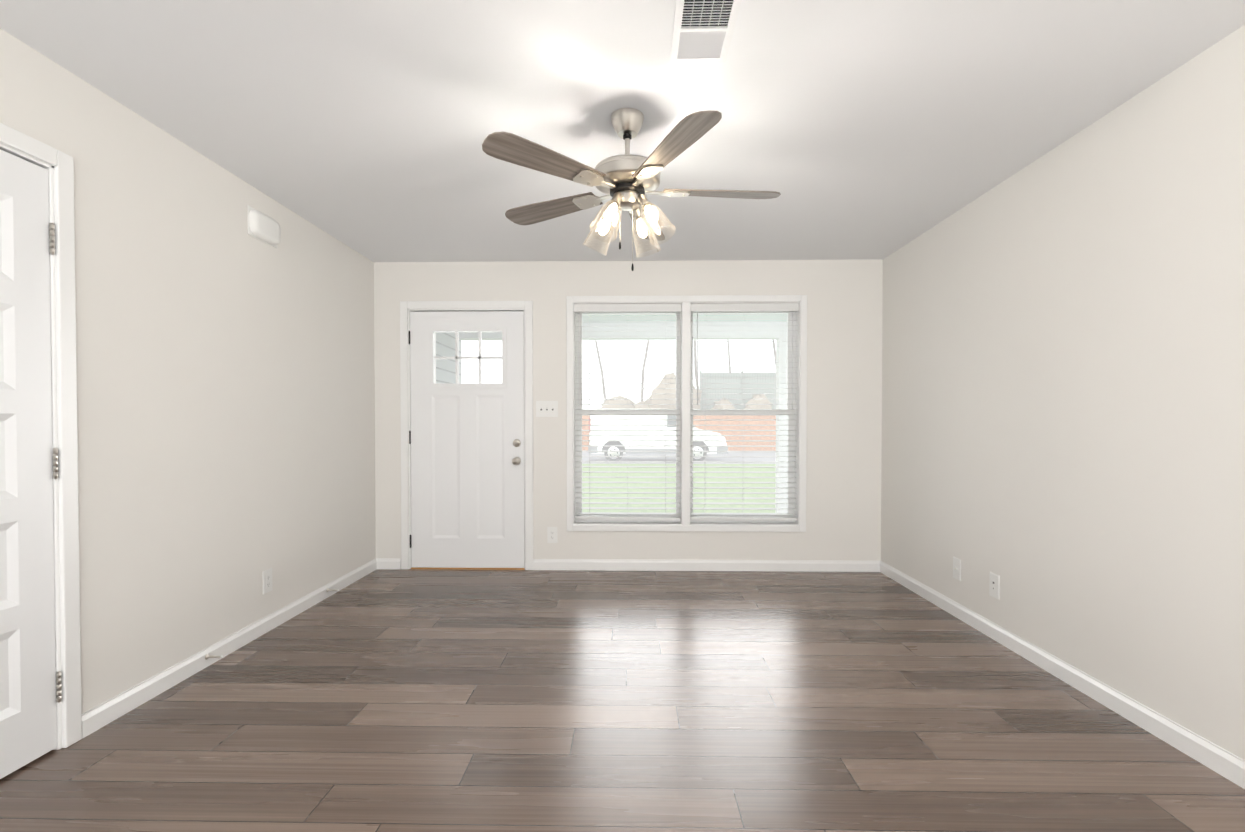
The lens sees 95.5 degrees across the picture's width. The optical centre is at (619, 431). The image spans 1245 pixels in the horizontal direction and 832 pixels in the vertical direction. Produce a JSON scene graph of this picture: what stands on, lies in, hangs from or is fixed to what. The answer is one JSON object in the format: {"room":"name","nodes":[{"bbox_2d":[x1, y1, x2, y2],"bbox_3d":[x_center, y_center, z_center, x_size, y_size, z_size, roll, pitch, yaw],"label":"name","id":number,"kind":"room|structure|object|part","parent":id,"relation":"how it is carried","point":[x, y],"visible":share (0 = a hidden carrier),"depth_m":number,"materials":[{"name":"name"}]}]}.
{"room":"empty living room","nodes":[
{"label":"empty living room","id":0,"kind":"room"},
{"bbox_2d":[0,28,375,713],"bbox_3d":[-2.088,-0.077,1.373,0.160,2.440,6.260,0,1,1],"label":"wall","id":1,"kind":"structure","parent":0,"point":[226,408],"depth_m":2.62,"materials":[{"name":"white paint"}]},
{"bbox_2d":[0,149,61,778],"bbox_3d":[-2.018,0.109,1.598,0.049,2.038,0.827,0,1,1],"label":"door","id":2,"kind":"structure","parent":1,"relation":"in","point":[30,686],"depth_m":1.91,"materials":[{"name":"white wood"}]},
{"bbox_2d":[0,123,81,749],"bbox_3d":[-2.076,0.075,1.588,0.176,2.129,0.963,0,1,1],"label":"door frame","id":3,"kind":"structure","parent":1,"relation":"attached to","point":[58,165],"depth_m":2.02,"materials":[{"name":"white wood"}]},
{"bbox_2d":[82,558,381,738],"bbox_3d":[-1.964,1.072,3.302,0.013,0.085,2.433,0,1,1],"label":"baseboard","id":4,"kind":"structure","parent":1,"relation":"attached to","point":[103,714],"depth_m":2.67,"materials":[{"name":"white wood"}]},
{"bbox_2d":[205,654,223,659],"bbox_3d":[-1.929,1.073,2.698,0.081,0.026,0.026,0,1,1],"label":"doorstop","id":5,"kind":"object","parent":4,"relation":"attached to","point":[207,656],"visible":0.98,"depth_m":2.69,"materials":[{"name":"silver metal"}]},
{"bbox_2d":[247,205,280,247],"bbox_3d":[-1.953,-1.128,3.125,0.038,0.152,0.247,0,1,1],"label":"door chime","id":6,"kind":"object","parent":1,"relation":"attached to","point":[263,227],"visible":1,"depth_m":3.08,"materials":[{"name":"white plastic"}]},
{"bbox_2d":[263,568,271,593],"bbox_3d":[-1.968,0.835,3.165,0.008,0.127,0.079,0,1,1],"label":"electrical outlet","id":7,"kind":"object","parent":1,"relation":"attached to","point":[267,581],"visible":1,"depth_m":3.16,"materials":[{"name":"white plastic"}]},
{"bbox_2d":[0,569,1244,831],"bbox_3d":[-0.007,1.202,1.432,4.320,0.120,6.420,0,1,1],"label":"floor","id":8,"kind":"structure","parent":0,"point":[556,701],"depth_m":2.15,"materials":[{"name":"brown wood"}]},
{"bbox_2d":[0,0,1244,261],"bbox_3d":[-0.007,-1.357,1.393,4.320,0.120,6.420,0,1,1],"label":"ceiling","id":9,"kind":"structure","parent":0,"point":[852,128],"depth_m":2.22,"materials":[{"name":"white paint"}]},
{"bbox_2d":[482,108,780,270],"bbox_3d":[0.069,-0.987,2.376,1.222,0.650,1.244,0,1,1],"label":"ceiling fan","id":10,"kind":"object","parent":9,"relation":"hanging from","point":[627,181],"visible":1,"depth_m":2.26,"materials":[{"name":"brown wood"}]},
{"label":"blade","id":11,"kind":"part","parent":10,"relation":"part of","materials":[{"name":"wood"}]},
{"bbox_3d":[-0.309,-1.010,2.566,0.500,0.006,0.142,1,-10,31],"label":"blade","id":12,"kind":"part","parent":10,"relation":"part of","materials":[{"name":"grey wood"}]},
{"bbox_3d":[0.125,-1.012,2.748,0.142,0.006,0.500,11,3,13],"label":"blade","id":13,"kind":"part","parent":10,"relation":"part of","materials":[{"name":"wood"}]},
{"label":"blade","id":14,"kind":"part","parent":10,"relation":"part of","materials":[{"name":"wood"}]},
{"label":"blade","id":15,"kind":"part","parent":10,"relation":"part of","materials":[{"name":"wood"}]},
{"bbox_2d":[670,0,741,62],"bbox_3d":[0.272,-1.298,1.824,0.196,0.008,0.330,0,1,1],"label":"ceiling vent","id":16,"kind":"object","parent":9,"relation":"in","point":[703,30],"visible":1,"depth_m":1.82,"materials":[{"name":"white metal"}]},
{"bbox_2d":[374,259,882,560],"bbox_3d":[0.054,-0.125,4.542,4.320,2.440,0.160,0,1,1],"label":"wall","id":17,"kind":"structure","parent":0,"point":[844,403],"depth_m":4.45,"materials":[{"name":"white paint"}]},
{"bbox_2d":[400,301,532,569],"bbox_3d":[-1.208,0.031,4.561,1.053,2.129,0.176,0,1,1],"label":"door frame","id":18,"kind":"structure","parent":17,"relation":"attached to","point":[408,307],"depth_m":4.47,"materials":[{"name":"white wood"}]},
{"bbox_2d":[409,311,524,567],"bbox_3d":[-1.215,0.065,4.487,0.915,2.038,0.124,0,1,1],"label":"front door","id":19,"kind":"structure","parent":17,"relation":"in","point":[466,441],"depth_m":4.50,"materials":[{"name":"white paint"},{"name":"glass"},{"name":"metal"}]},
{"bbox_2d":[411,567,524,569],"bbox_3d":[-1.209,1.090,4.559,0.911,0.010,0.112,0,1,1],"label":"sill","id":20,"kind":"structure","parent":17,"relation":"attached to","point":[471,568],"depth_m":4.50,"materials":[{"name":"brown wood"}]},
{"bbox_2d":[536,401,557,416],"bbox_3d":[-0.573,-0.181,4.464,0.172,0.127,0.016,0,1,1],"label":"switch plate","id":21,"kind":"object","parent":17,"relation":"attached to","point":[546,408],"visible":1,"depth_m":4.47,"materials":[{"name":"white plastic"}]},
{"bbox_2d":[547,527,556,542],"bbox_3d":[-0.532,0.818,4.482,0.079,0.127,0.008,0,1,1],"label":"electrical outlet","id":22,"kind":"object","parent":17,"relation":"attached to","point":[551,534],"visible":1,"depth_m":4.48,"materials":[{"name":"white plastic"}]},
{"bbox_2d":[566,295,806,531],"bbox_3d":[0.526,-0.142,4.524,1.882,1.853,0.176,0,1,1],"label":"window unit","id":23,"kind":"structure","parent":17,"relation":"in","point":[791,357],"depth_m":4.46,"materials":[{"name":"white"}]},
{"bbox_2d":[574,304,681,520],"bbox_3d":[0.066,-0.152,4.498,0.847,1.716,0.071,0,1,1],"label":"window blinds","id":24,"kind":"object","parent":23,"relation":"attached to","point":[580,308],"visible":0.94,"depth_m":4.50,"materials":[{"name":"white plastic"}]},
{"bbox_2d":[690,303,798,520],"bbox_3d":[0.984,-0.154,4.481,0.847,1.711,0.071,0,1,1],"label":"window blinds","id":25,"kind":"object","parent":23,"relation":"attached to","point":[741,307],"visible":0.9,"depth_m":4.48,"materials":[{"name":"white plastic"}]},
{"bbox_2d":[533,559,877,571],"bbox_3d":[0.663,1.054,4.461,2.698,0.085,0.013,0,1,1],"label":"baseboard","id":26,"kind":"structure","parent":17,"relation":"attached to","point":[538,564],"depth_m":4.46,"materials":[{"name":"white wood"}]},
{"bbox_2d":[881,25,1244,759],"bbox_3d":[2.071,-0.076,1.292,0.160,2.440,6.260,0,1,1],"label":"wall","id":27,"kind":"structure","parent":0,"point":[1063,393],"depth_m":2.37,"materials":[{"name":"white paint"}]},
{"bbox_2d":[953,557,960,580],"bbox_3d":[2.022,0.823,3.397,0.016,0.127,0.079,0,1,1],"label":"outlet","id":28,"kind":"object","parent":27,"relation":"attached to","point":[957,568],"visible":1,"depth_m":3.39,"materials":[{"name":"white plastic"}]},
{"bbox_2d":[989,572,999,599],"bbox_3d":[2.020,0.829,3.047,0.008,0.127,0.079,0,1,1],"label":"outlet","id":29,"kind":"object","parent":27,"relation":"attached to","point":[994,586],"visible":1,"depth_m":3.04,"materials":[{"name":"white plastic"}]},
{"bbox_2d":[878,561,1244,788],"bbox_3d":[1.986,1.100,1.392,0.013,0.085,6.100,0,1,1],"label":"baseboard","id":30,"kind":"structure","parent":27,"relation":"attached to","point":[1226,764],"depth_m":2.36,"materials":[{"name":"white wood"}]},
{"label":"outside","id":31,"kind":"structure","parent":0,"visible":0},
{"bbox_2d":[582,464,775,512],"bbox_3d":[5.556,1.181,32.163,130.000,0.300,55.240,0,1,1],"label":"ground","id":32,"kind":"structure","parent":31,"point":[674,490],"depth_m":13.13,"materials":[{"name":"green plant"}]},
{"bbox_2d":[436,333,460,383],"bbox_3d":[-2.634,0.083,5.727,1.450,2.690,2.100,0,1,1],"label":"wall","id":33,"kind":"structure","parent":32,"relation":"on","point":[445,368],"depth_m":6.21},
{"bbox_2d":[582,340,775,450],"bbox_3d":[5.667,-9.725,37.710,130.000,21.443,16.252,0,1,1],"label":"building","id":34,"kind":"structure","parent":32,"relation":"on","point":[730,377],"depth_m":32.12,"materials":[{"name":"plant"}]},
{"bbox_3d":[1.191,1.274,5.671,8.700,0.310,2.100,0,1,1],"label":"porch floor","id":35,"kind":"structure","parent":32,"relation":"on","visible":0},
{"bbox_2d":[776,338,787,512],"bbox_3d":[1.925,0.004,6.663,0.130,2.200,0.130,0,1,1],"label":"porch column","id":36,"kind":"structure","parent":35,"relation":"on","point":[781,356],"depth_m":6.60,"materials":[{"name":"white"}]},
{"bbox_2d":[459,313,786,339],"bbox_3d":[1.194,-1.314,5.807,8.700,0.460,2.450,0,1,1],"label":"porch roof","id":37,"kind":"structure","parent":36,"relation":"on","point":[621,323],"depth_m":6.59,"materials":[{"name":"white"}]},
{"bbox_2d":[582,452,775,463],"bbox_3d":[5.430,1.283,25.685,130.000,0.290,9.200,0,1,1],"label":"ground","id":38,"kind":"structure","parent":31,"point":[707,458],"depth_m":24.49,"materials":[{"name":"concrete"}]},
{"bbox_2d":[588,408,727,460],"bbox_3d":[1.528,0.125,23.072,5.466,2.106,2.233,0,1,1],"label":"van","id":39,"kind":"object","parent":38,"relation":"on","point":[643,437],"depth_m":22.14,"materials":[{"name":"white paint"}]}
]}

